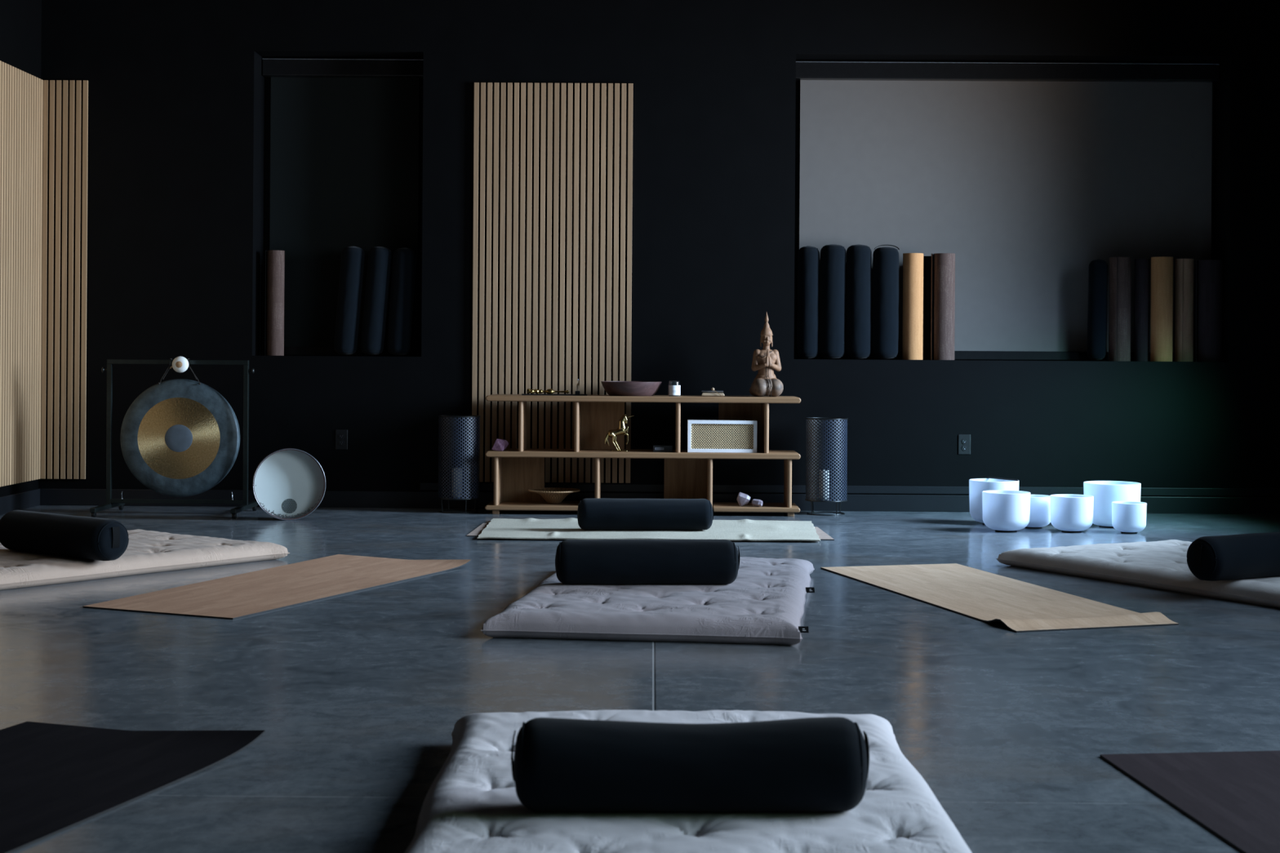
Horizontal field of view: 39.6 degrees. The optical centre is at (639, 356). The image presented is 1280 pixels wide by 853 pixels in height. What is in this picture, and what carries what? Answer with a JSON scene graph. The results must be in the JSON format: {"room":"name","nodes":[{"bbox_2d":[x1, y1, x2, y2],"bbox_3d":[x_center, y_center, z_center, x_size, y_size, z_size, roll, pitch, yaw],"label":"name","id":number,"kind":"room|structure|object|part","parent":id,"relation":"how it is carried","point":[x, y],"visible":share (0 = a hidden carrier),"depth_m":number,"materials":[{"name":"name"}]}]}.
{"room":"exercise studio","nodes":[
{"label":"exercise studio","id":0,"kind":"room"},
{"bbox_2d":[0,0,41,497],"bbox_3d":[-3.763,-1.206,4.023,0.200,4.200,14.390,0,0,0],"label":"wall","id":1,"kind":"structure","parent":0,"point":[20,20],"depth_m":10.38,"materials":[{"name":"black paint"}]},
{"bbox_2d":[0,488,40,515],"bbox_3d":[-3.669,0.844,3.772,0.018,0.100,13.890,0,0,0],"label":"baseboard","id":2,"kind":"structure","parent":1,"relation":"attached to","point":[28,499],"depth_m":10.36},
{"bbox_2d":[0,60,43,486],"bbox_3d":[-3.619,-0.465,9.196,0.021,2.400,3.000,0,0,0],"label":"wall panel","id":3,"kind":"object","parent":1,"relation":"attached to","point":[21,92],"visible":1,"depth_m":10.33,"materials":[{"name":"beige wood"}]},
{"bbox_2d":[0,505,1279,852],"bbox_3d":[0.262,0.981,3.893,8.280,0.120,14.590,0,0,0],"label":"floor","id":4,"kind":"structure","parent":0,"point":[358,698],"depth_m":5.10,"materials":[{"name":"concrete"}]},
{"bbox_2d":[0,721,265,852],"bbox_3d":[-1.460,0.891,3.411,0.675,0.035,1.866,0,0,17],"label":"yoga mat","id":5,"kind":"object","parent":4,"relation":"on","point":[55,779],"visible":1,"depth_m":3.91,"materials":[{"name":"black rubber"}]},
{"bbox_2d":[0,528,289,590],"bbox_3d":[-2.584,0.859,7.503,1.073,0.085,1.964,0,0,37],"label":"mat","id":6,"kind":"object","parent":4,"relation":"on","point":[146,552],"visible":0.75,"depth_m":7.46,"materials":[{"name":"beige fabric"}]},
{"bbox_2d":[0,510,128,560],"bbox_3d":[-2.398,0.738,7.370,0.736,0.167,0.175,0,0,37],"label":"bolster","id":7,"kind":"object","parent":6,"relation":"on","point":[98,539],"visible":1,"depth_m":7.25,"materials":[{"name":"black fabric"}]},
{"bbox_2d":[89,359,257,519],"bbox_3d":[-2.647,0.460,10.160,0.878,0.883,0.560,0,0,0],"label":"stand","id":8,"kind":"object","parent":4,"relation":"on","point":[111,503],"visible":0.98,"depth_m":10.17,"materials":[{"name":"black metal"}]},
{"bbox_3d":[-3.039,0.448,10.183,0.026,0.812,0.026,0,0,0],"label":"post","id":9,"kind":"part","parent":8,"relation":"part of","materials":[{"name":"black metal"}]},
{"bbox_2d":[169,355,188,373],"bbox_3d":[-2.613,0.044,10.105,0.086,0.093,0.083,0,0,42],"label":"mallet","id":10,"kind":"object","parent":8,"relation":"hanging from","point":[180,364],"visible":1,"depth_m":10.08,"materials":[{"name":"white fabric"}]},
{"bbox_2d":[120,358,239,497],"bbox_3d":[-2.638,0.408,10.192,0.678,0.795,0.072,0,0,-3],"label":"gong","id":11,"kind":"object","parent":8,"relation":"hanging from","point":[180,437],"visible":1,"depth_m":10.17,"materials":[{"name":"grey metal"}]},
{"bbox_3d":[-2.717,0.086,10.174,0.069,0.150,0.046,0,0,-3],"label":"hanging cord","id":12,"kind":"part","parent":11,"relation":"part of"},
{"bbox_3d":[-2.553,0.087,10.183,0.069,0.150,0.046,0,0,-3],"label":"hanging cord","id":13,"kind":"part","parent":11,"relation":"part of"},
{"bbox_3d":[-2.255,0.453,10.177,0.026,0.812,0.026,0,0,0],"label":"post","id":14,"kind":"part","parent":8,"relation":"part of","materials":[{"name":"black metal"}]},
{"bbox_3d":[-2.223,0.081,10.177,0.034,0.032,0.031,0,0,0],"label":"clamp knob","id":15,"kind":"part","parent":8,"relation":"part of","materials":[{"name":"black metal"}]},
{"bbox_2d":[82,554,471,619],"bbox_3d":[-1.393,0.895,7.139,0.733,0.027,1.846,0,0,22],"label":"yoga mat","id":16,"kind":"object","parent":4,"relation":"on","point":[254,593],"visible":1,"depth_m":6.98,"materials":[{"name":"brown"}]},
{"bbox_2d":[252,448,325,520],"bbox_3d":[-1.948,0.708,9.874,0.398,0.400,0.101,0,0,-13],"label":"drum","id":17,"kind":"object","parent":4,"relation":"on","point":[289,484],"visible":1,"depth_m":9.91,"materials":[{"name":"white"}]},
{"bbox_2d":[437,414,480,513],"bbox_3d":[-1.062,0.629,10.436,0.249,0.566,0.249,0,0,0],"label":"lantern","id":18,"kind":"object","parent":4,"relation":"on","point":[459,425],"visible":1,"depth_m":10.35,"materials":[{"name":"black metal"}]},
{"bbox_2d":[452,467,462,497],"bbox_3d":[-1.075,0.733,10.436,0.056,0.182,0.056,0,0,0],"label":"pillar candle","id":19,"kind":"object","parent":18,"relation":"on","point":[456,471],"depth_m":10.41,"materials":[{"name":"wax"}]},
{"bbox_2d":[439,495,478,498],"bbox_3d":[-1.063,0.825,10.436,0.234,0.003,0.234,0,0,0],"label":"tray","id":20,"kind":"object","parent":18,"relation":"on","point":[440,496],"depth_m":10.34,"materials":[{"name":"black metal"}]},
{"bbox_2d":[484,394,800,516],"bbox_3d":[0.018,0.574,10.445,1.823,0.689,0.350,0,0,1],"label":"open shelf","id":21,"kind":"object","parent":4,"relation":"on","point":[687,475],"visible":0.89,"depth_m":10.41,"materials":[{"name":"brown wood"}]},
{"bbox_2d":[492,438,508,451],"bbox_3d":[-0.812,0.512,10.341,0.097,0.073,0.050,0,0,0],"label":"crystal","id":22,"kind":"object","parent":21,"relation":"on","point":[500,444],"visible":1,"depth_m":10.32},
{"bbox_3d":[-0.706,0.723,10.607,0.273,0.279,0.018,0,0,1],"label":"panel","id":23,"kind":"part","parent":21,"relation":"part of","materials":[{"name":"brown wood"}]},
{"bbox_2d":[528,487,580,504],"bbox_3d":[-0.505,0.821,10.434,0.308,0.084,0.306,0,0,0],"label":"woven basket","id":24,"kind":"object","parent":21,"relation":"on","point":[552,495],"visible":1,"depth_m":10.39,"materials":[{"name":"wicker"}]},
{"bbox_2d":[521,393,586,395],"bbox_3d":[-0.500,0.223,10.404,0.382,0.007,0.060,0,0,0],"label":"tray","id":25,"kind":"object","parent":21,"relation":"on","point":[522,393],"visible":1,"depth_m":10.37,"materials":[{"name":"black wood"}]},
{"bbox_2d":[526,388,568,394],"bbox_3d":[-0.538,0.205,10.404,0.248,0.034,0.034,0,0,0],"label":"brass ornament","id":26,"kind":"object","parent":25,"relation":"on","point":[549,391],"visible":1,"depth_m":10.40,"materials":[{"name":"gold metal"}]},
{"bbox_2d":[575,378,580,394],"bbox_3d":[-0.365,0.177,10.403,0.028,0.092,0.028,0,0,0],"label":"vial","id":27,"kind":"object","parent":25,"relation":"on","point":[577,392],"visible":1,"depth_m":10.39,"materials":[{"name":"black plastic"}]},
{"bbox_3d":[-0.229,0.407,10.602,0.273,0.290,0.018,0,0,1],"label":"panel","id":28,"kind":"part","parent":21,"relation":"part of","materials":[{"name":"brown wood"}]},
{"bbox_2d":[604,414,633,451],"bbox_3d":[-0.120,0.444,10.379,0.171,0.217,0.052,0,0,3],"label":"figurine","id":29,"kind":"object","parent":21,"relation":"on","point":[622,429],"visible":1,"depth_m":10.37,"materials":[{"name":"gold metal"}]},
{"bbox_2d":[600,381,661,395],"bbox_3d":[-0.051,0.188,10.431,0.355,0.083,0.355,0,0,0],"label":"wooden bowl","id":30,"kind":"object","parent":21,"relation":"on","point":[611,388],"visible":1,"depth_m":10.30,"materials":[{"name":"red wood"}]},
{"bbox_2d":[653,444,672,452],"bbox_3d":[0.132,0.535,10.354,0.114,0.038,0.071,0,0,-1],"label":"box","id":31,"kind":"object","parent":21,"relation":"on","point":[656,448],"visible":1,"depth_m":10.32,"materials":[{"name":"black plastic"}]},
{"bbox_3d":[0.113,0.535,10.319,0.052,0.013,0.001,0,0,-1],"label":"label plate","id":32,"kind":"part","parent":31,"relation":"part of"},
{"bbox_2d":[668,381,680,395],"bbox_3d":[0.200,0.186,10.378,0.071,0.089,0.072,0,0,0],"label":"candle jar","id":33,"kind":"object","parent":21,"relation":"on","point":[674,387],"visible":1,"depth_m":10.35,"materials":[{"name":"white glass"}]},
{"bbox_3d":[0.279,0.729,10.596,0.269,0.279,0.018,0,0,1],"label":"panel","id":34,"kind":"part","parent":21,"relation":"part of","materials":[{"name":"brown wood"}]},
{"bbox_2d":[701,390,724,396],"bbox_3d":[0.426,0.215,10.387,0.136,0.034,0.052,0,0,3],"label":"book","id":35,"kind":"object","parent":21,"relation":"on","point":[704,394],"visible":1,"depth_m":10.37,"materials":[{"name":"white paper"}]},
{"bbox_2d":[687,419,756,453],"bbox_3d":[0.478,0.464,10.377,0.402,0.186,0.130,0,0,1],"label":"radio","id":36,"kind":"object","parent":21,"relation":"on","point":[731,436],"visible":1,"depth_m":10.32,"materials":[{"name":"beige fabric"}]},
{"bbox_2d":[691,423,753,448],"bbox_3d":[0.478,0.464,10.326,0.361,0.145,0.010,0,0,1],"label":"grille","id":37,"kind":"object","parent":36,"relation":"attached to","point":[704,436],"depth_m":10.32,"materials":[{"name":"beige fabric"}]},
{"bbox_3d":[0.605,0.413,10.592,0.272,0.290,0.018,0,0,1],"label":"panel","id":38,"kind":"part","parent":21,"relation":"part of","materials":[{"name":"brown wood"}]},
{"bbox_2d":[736,492,750,506],"bbox_3d":[0.603,0.830,10.345,0.081,0.081,0.054,0,0,0],"label":"crystal","id":39,"kind":"object","parent":21,"relation":"on","point":[743,499],"visible":1,"depth_m":10.33},
{"bbox_2d":[751,498,763,506],"bbox_3d":[0.680,0.848,10.309,0.062,0.044,0.041,0,0,24],"label":"crystal","id":40,"kind":"object","parent":21,"relation":"on","point":[758,503],"visible":1,"depth_m":10.30},
{"bbox_2d":[749,312,783,396],"bbox_3d":[0.742,-0.015,10.422,0.188,0.499,0.215,0,0,-6],"label":"statue","id":41,"kind":"object","parent":21,"relation":"on","point":[765,360],"visible":1,"depth_m":10.39,"materials":[{"name":"brown wood"}]},
{"bbox_3d":[0.752,0.141,10.355,0.022,0.177,0.075,0,0,-6],"label":"sash","id":42,"kind":"part","parent":41,"relation":"part of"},
{"bbox_2d":[480,556,814,645],"bbox_3d":[0.118,0.876,6.625,1.063,0.087,1.889,0,0,7],"label":"mat","id":43,"kind":"object","parent":4,"relation":"on","point":[764,604],"visible":0.81,"depth_m":5.89,"materials":[{"name":"grey fabric"}]},
{"bbox_2d":[555,539,739,584],"bbox_3d":[0.028,0.755,6.548,0.680,0.162,0.168,0,0,-3],"label":"bolster","id":44,"kind":"object","parent":43,"relation":"on","point":[577,562],"visible":1,"depth_m":6.48,"materials":[{"name":"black fabric"}]},
{"bbox_2d":[466,523,834,540],"bbox_3d":[0.051,0.917,9.331,1.861,0.004,0.731,0,0,0],"label":"yoga mat","id":45,"kind":"object","parent":4,"relation":"on","point":[823,535],"visible":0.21,"depth_m":9.21,"materials":[{"name":"white rubber"}]},
{"bbox_2d":[477,517,820,541],"bbox_3d":[0.064,0.905,9.351,1.769,0.016,1.043,0,0,0],"label":"woven rug","id":46,"kind":"object","parent":45,"relation":"on","point":[498,528],"visible":0.8,"depth_m":9.17,"materials":[{"name":"fabric"}]},
{"bbox_2d":[577,497,714,529],"bbox_3d":[0.029,0.820,9.260,0.712,0.162,0.168,0,0,-4],"label":"bolster","id":47,"kind":"object","parent":46,"relation":"on","point":[600,513],"visible":1,"depth_m":9.19,"materials":[{"name":"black fabric"}]},
{"bbox_2d":[404,710,971,852],"bbox_3d":[0.084,0.872,3.239,1.050,0.095,2.016,0,0,0],"label":"mat","id":48,"kind":"object","parent":4,"relation":"on","point":[472,805],"visible":0.48,"depth_m":3.22,"materials":[{"name":"white fabric"}]},
{"bbox_2d":[511,716,869,811],"bbox_3d":[0.092,0.747,3.269,0.656,0.166,0.172,0,0,-1],"label":"bolster","id":49,"kind":"object","parent":48,"relation":"on","point":[808,764],"visible":1,"depth_m":3.20,"materials":[{"name":"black fabric"}]},
{"bbox_2d":[804,417,848,515],"bbox_3d":[1.096,0.643,10.454,0.249,0.566,0.249,0,0,0],"label":"lantern","id":50,"kind":"object","parent":4,"relation":"on","point":[824,477],"visible":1,"depth_m":10.37,"materials":[{"name":"black metal"}]},
{"bbox_2d":[819,470,829,499],"bbox_3d":[1.083,0.747,10.454,0.056,0.182,0.056,0,0,0],"label":"pillar candle","id":51,"kind":"object","parent":50,"relation":"on","point":[820,470],"depth_m":10.43,"materials":[{"name":"wax"}]},
{"bbox_2d":[806,497,845,501],"bbox_3d":[1.095,0.840,10.454,0.234,0.003,0.234,0,0,0],"label":"tray","id":52,"kind":"object","parent":50,"relation":"on","point":[807,499],"depth_m":10.37,"materials":[{"name":"black metal"}]},
{"bbox_2d":[968,478,1018,523],"bbox_3d":[1.971,0.806,9.903,0.273,0.238,0.273,0,0,0],"label":"bowl","id":53,"kind":"object","parent":4,"relation":"on","point":[976,486],"visible":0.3,"depth_m":9.82,"materials":[{"name":"glass"}]},
{"bbox_2d":[986,476,1018,480],"bbox_3d":[2.024,0.683,9.940,0.009,0.009,0.267,0,0,-29],"label":"striker","id":54,"kind":"object","parent":53,"relation":"on","point":[986,477],"visible":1,"depth_m":9.93,"materials":[{"name":"black rubber"}]},
{"bbox_2d":[820,563,1178,632],"bbox_3d":[1.337,0.914,6.949,0.647,0.027,1.855,0,0,-15],"label":"yoga mat","id":55,"kind":"object","parent":4,"relation":"on","point":[1022,606],"visible":1,"depth_m":6.78,"materials":[{"name":"beige"}]},
{"bbox_2d":[982,490,1030,530],"bbox_3d":[1.956,0.824,9.501,0.253,0.202,0.253,0,0,0],"label":"bowl","id":56,"kind":"object","parent":4,"relation":"on","point":[1002,510],"visible":1,"depth_m":9.40,"materials":[{"name":"glass"}]},
{"bbox_2d":[995,529,1017,532],"bbox_3d":[1.956,0.927,9.501,0.116,0.010,0.116,0,0,0],"label":"ring","id":57,"kind":"object","parent":4,"relation":"on","point":[995,530],"visible":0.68,"depth_m":9.45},
{"bbox_2d":[1026,494,1050,527],"bbox_3d":[2.146,0.843,9.695,0.196,0.168,0.196,0,0,0],"label":"bowl","id":58,"kind":"object","parent":4,"relation":"on","point":[1040,511],"visible":0.58,"depth_m":9.60,"materials":[{"name":"glass"}]},
{"bbox_2d":[1049,493,1093,531],"bbox_3d":[2.305,0.835,9.495,0.227,0.185,0.227,0,0,0],"label":"bowl","id":59,"kind":"object","parent":4,"relation":"on","point":[1068,512],"visible":1,"depth_m":9.40,"materials":[{"name":"glass"}]},
{"bbox_2d":[1083,480,1141,526],"bbox_3d":[2.599,0.812,9.788,0.306,0.236,0.306,0,0,0],"label":"bowl","id":60,"kind":"object","parent":4,"relation":"on","point":[1104,492],"visible":0.52,"depth_m":9.67,"materials":[{"name":"glass"}]},
{"bbox_2d":[1120,531,1137,533],"bbox_3d":[2.596,0.931,9.441,0.085,0.010,0.085,0,0,0],"label":"ring","id":61,"kind":"object","parent":4,"relation":"on","point":[1121,531],"visible":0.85,"depth_m":9.40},
{"bbox_2d":[1111,501,1146,532],"bbox_3d":[2.597,0.852,9.441,0.180,0.155,0.180,0,0,0],"label":"bowl","id":62,"kind":"object","parent":4,"relation":"on","point":[1126,516],"visible":1,"depth_m":9.37,"materials":[{"name":"glass"}]},
{"bbox_2d":[995,539,1279,608],"bbox_3d":[2.528,0.894,7.319,1.069,0.083,1.966,0,0,-29],"label":"mat","id":63,"kind":"object","parent":4,"relation":"on","point":[1162,565],"visible":0.71,"depth_m":7.42,"materials":[{"name":"beige fabric"}]},
{"bbox_2d":[1186,532,1279,581],"bbox_3d":[2.436,0.769,6.919,0.736,0.168,0.175,0,0,-29],"label":"bolster","id":64,"kind":"object","parent":63,"relation":"on","point":[1255,555],"visible":1,"depth_m":6.76,"materials":[{"name":"black fabric"}]},
{"bbox_2d":[1099,751,1279,852],"bbox_3d":[1.450,0.925,3.239,0.639,0.005,1.859,0,0,-4],"label":"yoga mat","id":65,"kind":"object","parent":4,"relation":"on","point":[1235,796],"visible":1,"depth_m":3.80,"materials":[{"name":"rubber"}]},
{"bbox_2d":[38,0,1279,497],"bbox_3d":[0.378,-1.179,10.848,7.980,4.200,0.320,0,0,0],"label":"wall","id":66,"kind":"structure","parent":0,"point":[176,114],"depth_m":10.69,"materials":[{"name":"black paint"}]},
{"bbox_2d":[40,80,88,479],"bbox_3d":[-3.490,-0.464,10.706,0.320,2.400,0.021,0,0,0],"label":"wall panel","id":67,"kind":"object","parent":66,"relation":"attached to","point":[65,103],"visible":0.97,"depth_m":10.70,"materials":[{"name":"beige wood"}]},
{"bbox_2d":[264,249,284,355],"bbox_3d":[-2.222,-0.326,10.819,0.113,0.638,0.108,0,0,0],"label":"rolled mat","id":68,"kind":"object","parent":66,"relation":"in","point":[274,260],"visible":1,"depth_m":10.77,"materials":[{"name":"brown"}]},
{"bbox_2d":[335,429,347,449],"bbox_3d":[-1.795,0.499,10.698,0.074,0.120,0.011,0,0,0],"label":"wall outlet","id":69,"kind":"object","parent":66,"relation":"attached to","point":[341,435],"visible":1,"depth_m":10.70,"materials":[{"name":"black plastic"}]},
{"bbox_2d":[338,433,344,439],"bbox_3d":[-1.795,0.480,10.696,0.033,0.033,0.004,0,0,0],"label":"receptacle","id":70,"kind":"object","parent":69,"relation":"attached to","point":[341,436],"depth_m":10.69,"materials":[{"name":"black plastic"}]},
{"bbox_2d":[338,440,344,445],"bbox_3d":[-1.796,0.519,10.696,0.033,0.033,0.004,0,0,0],"label":"receptacle","id":71,"kind":"object","parent":69,"relation":"attached to","point":[341,442],"depth_m":10.69,"materials":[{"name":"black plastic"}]},
{"bbox_2d":[263,77,422,356],"bbox_3d":[-1.817,-0.921,11.074,1.020,1.876,0.100,0,0,0],"label":"window","id":72,"kind":"structure","parent":66,"relation":"in","point":[268,81],"depth_m":11.03,"materials":[{"name":"black metal"}]},
{"bbox_2d":[262,57,423,355],"bbox_3d":[-1.818,-0.917,10.959,1.012,1.821,0.120,0,0,0],"label":"wall niche","id":73,"kind":"object","parent":72,"relation":"attached to","point":[344,132],"visible":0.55,"depth_m":10.97,"materials":[{"name":"paint"}]},
{"bbox_3d":[-1.817,-0.921,11.054,0.920,1.736,0.010,0,0,0],"label":"pane","id":74,"kind":"part","parent":72,"relation":"part of","materials":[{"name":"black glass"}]},
{"bbox_2d":[333,246,364,355],"bbox_3d":[-1.767,-0.341,10.813,0.184,0.661,0.144,0,0,-1],"label":"bolster","id":75,"kind":"object","parent":66,"relation":"in","point":[353,258],"visible":1,"depth_m":10.75,"materials":[{"name":"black fabric"}]},
{"bbox_2d":[360,246,391,355],"bbox_3d":[-1.605,-0.341,10.812,0.186,0.661,0.144,0,0,3],"label":"bolster","id":76,"kind":"object","parent":66,"relation":"in","point":[380,258],"visible":1,"depth_m":10.75,"materials":[{"name":"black fabric"}]},
{"bbox_2d":[386,247,417,355],"bbox_3d":[-1.448,-0.335,10.811,0.175,0.655,0.144,0,0,4],"label":"bolster","id":77,"kind":"object","parent":66,"relation":"in","point":[404,260],"visible":1,"depth_m":10.75,"materials":[{"name":"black fabric"}]},
{"bbox_2d":[471,82,633,483],"bbox_3d":[-0.527,-0.444,10.684,0.954,2.400,0.021,0,0,0],"label":"wall panel","id":78,"kind":"object","parent":66,"relation":"attached to","point":[553,162],"visible":0.93,"depth_m":10.68,"materials":[{"name":"beige wood"}]},
{"bbox_2d":[40,488,1279,514],"bbox_3d":[0.122,0.870,10.680,7.462,0.100,0.018,0,0,0],"label":"baseboard","id":79,"kind":"structure","parent":66,"relation":"attached to","point":[331,499],"depth_m":10.67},
{"bbox_2d":[796,245,819,359],"bbox_3d":[1.022,-0.330,10.793,0.133,0.685,0.132,0,0,0],"label":"bolster","id":80,"kind":"object","parent":66,"relation":"in","point":[808,256],"visible":1,"depth_m":10.74,"materials":[{"name":"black fabric"}]},
{"bbox_2d":[818,244,846,359],"bbox_3d":[1.169,-0.334,10.792,0.159,0.696,0.155,0,0,-17],"label":"bolster","id":81,"kind":"object","parent":66,"relation":"in","point":[833,256],"visible":1,"depth_m":10.72,"materials":[{"name":"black fabric"}]},
{"bbox_2d":[420,482,1279,496],"bbox_3d":[1.266,0.798,10.677,5.174,0.046,0.008,0,0,0],"label":"trim","id":82,"kind":"structure","parent":66,"relation":"attached to","point":[424,486],"depth_m":10.67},
{"bbox_2d":[845,244,871,359],"bbox_3d":[1.327,-0.333,10.791,0.154,0.696,0.153,0,0,24],"label":"bolster","id":83,"kind":"object","parent":66,"relation":"in","point":[859,257],"visible":1,"depth_m":10.73,"materials":[{"name":"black fabric"}]},
{"bbox_2d":[871,244,899,359],"bbox_3d":[1.490,-0.331,10.789,0.165,0.694,0.162,1,0,0],"label":"bolster","id":84,"kind":"object","parent":66,"relation":"in","point":[885,311],"visible":1,"depth_m":10.72,"materials":[{"name":"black fabric"}]},
{"bbox_2d":[902,253,923,359],"bbox_3d":[1.656,-0.303,10.791,0.124,0.645,0.130,0,0,0],"label":"rolled mat","id":85,"kind":"object","parent":66,"relation":"in","point":[913,263],"visible":1,"depth_m":10.73,"materials":[{"name":"beige rubber"}]},
{"bbox_2d":[922,256,931,359],"bbox_3d":[1.761,-0.297,10.874,0.086,0.633,0.089,0,0,0],"label":"rolled mat","id":86,"kind":"object","parent":66,"relation":"in","point":[926,260],"visible":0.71,"depth_m":10.83,"materials":[{"name":"black rubber"}]},
{"bbox_2d":[930,253,955,359],"bbox_3d":[1.836,-0.302,10.780,0.144,0.644,0.138,0,0,0],"label":"rolled mat","id":87,"kind":"object","parent":66,"relation":"in","point":[943,264],"visible":0.94,"depth_m":10.72,"materials":[{"name":"brown"}]},
{"bbox_2d":[958,434,970,454],"bbox_3d":[1.948,0.527,10.670,0.074,0.120,0.011,0,0,0],"label":"wall outlet","id":88,"kind":"object","parent":66,"relation":"attached to","point":[964,440],"visible":1,"depth_m":10.67,"materials":[{"name":"black plastic"}]},
{"bbox_2d":[961,438,967,444],"bbox_3d":[1.948,0.508,10.668,0.033,0.033,0.004,0,0,0],"label":"receptacle","id":89,"kind":"object","parent":88,"relation":"attached to","point":[964,441],"depth_m":10.67,"materials":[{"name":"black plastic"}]},
{"bbox_2d":[961,444,967,450],"bbox_3d":[1.947,0.547,10.668,0.033,0.033,0.004,0,0,0],"label":"receptacle","id":90,"kind":"object","parent":88,"relation":"attached to","point":[964,447],"depth_m":10.67,"materials":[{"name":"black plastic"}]},
{"bbox_2d":[794,80,1213,361],"bbox_3d":[2.237,-0.894,11.044,2.608,1.876,0.100,0,0,0],"label":"window","id":91,"kind":"structure","parent":66,"relation":"in","point":[797,82],"depth_m":11.00,"materials":[{"name":"black metal"}]},
{"bbox_3d":[2.237,-0.894,11.024,2.508,1.736,0.010,0,0,0],"label":"pane","id":92,"kind":"part","parent":91,"relation":"part of","materials":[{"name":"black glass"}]},
{"bbox_2d":[795,61,1219,360],"bbox_3d":[2.237,-0.890,10.929,2.600,1.821,0.120,0,0,0],"label":"wall niche","id":93,"kind":"object","parent":91,"relation":"attached to","point":[1031,174],"visible":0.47,"depth_m":10.94,"materials":[{"name":"paint"}]},
{"bbox_2d":[1086,258,1108,360],"bbox_3d":[2.782,-0.285,10.810,0.122,0.618,0.117,0,0,3],"label":"bolster","id":94,"kind":"object","parent":66,"relation":"in","point":[1098,268],"visible":1,"depth_m":10.76,"materials":[{"name":"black fabric"}]},
{"bbox_2d":[1108,257,1131,361],"bbox_3d":[2.909,-0.287,10.782,0.129,0.628,0.123,0,0,0],"label":"rolled mat","id":95,"kind":"object","parent":66,"relation":"in","point":[1119,295],"visible":1,"depth_m":10.73,"materials":[{"name":"brown"}]},
{"bbox_2d":[1133,258,1149,361],"bbox_3d":[3.048,-0.283,10.800,0.089,0.623,0.093,0,0,0],"label":"rolled mat","id":96,"kind":"object","parent":66,"relation":"in","point":[1141,322],"visible":1,"depth_m":10.76,"materials":[{"name":"black rubber"}]},
{"bbox_2d":[1150,256,1173,361],"bbox_3d":[3.156,-0.286,10.754,0.130,0.630,0.136,0,0,0],"label":"rolled mat","id":97,"kind":"object","parent":66,"relation":"in","point":[1162,267],"visible":1,"depth_m":10.69,"materials":[{"name":"beige rubber"}]},
{"bbox_2d":[1174,258,1193,361],"bbox_3d":[3.304,-0.281,10.797,0.110,0.623,0.108,0,0,0],"label":"rolled mat","id":98,"kind":"object","parent":66,"relation":"in","point":[1184,268],"visible":0.93,"depth_m":10.75,"materials":[{"name":"brown"}]},
{"bbox_2d":[1195,259,1222,361],"bbox_3d":[3.448,-0.276,10.778,0.158,0.615,0.151,0,0,0],"label":"rolled mat","id":99,"kind":"object","parent":66,"relation":"in","point":[1209,273],"visible":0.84,"depth_m":10.72,"materials":[{"name":"black rubber"}]}
]}

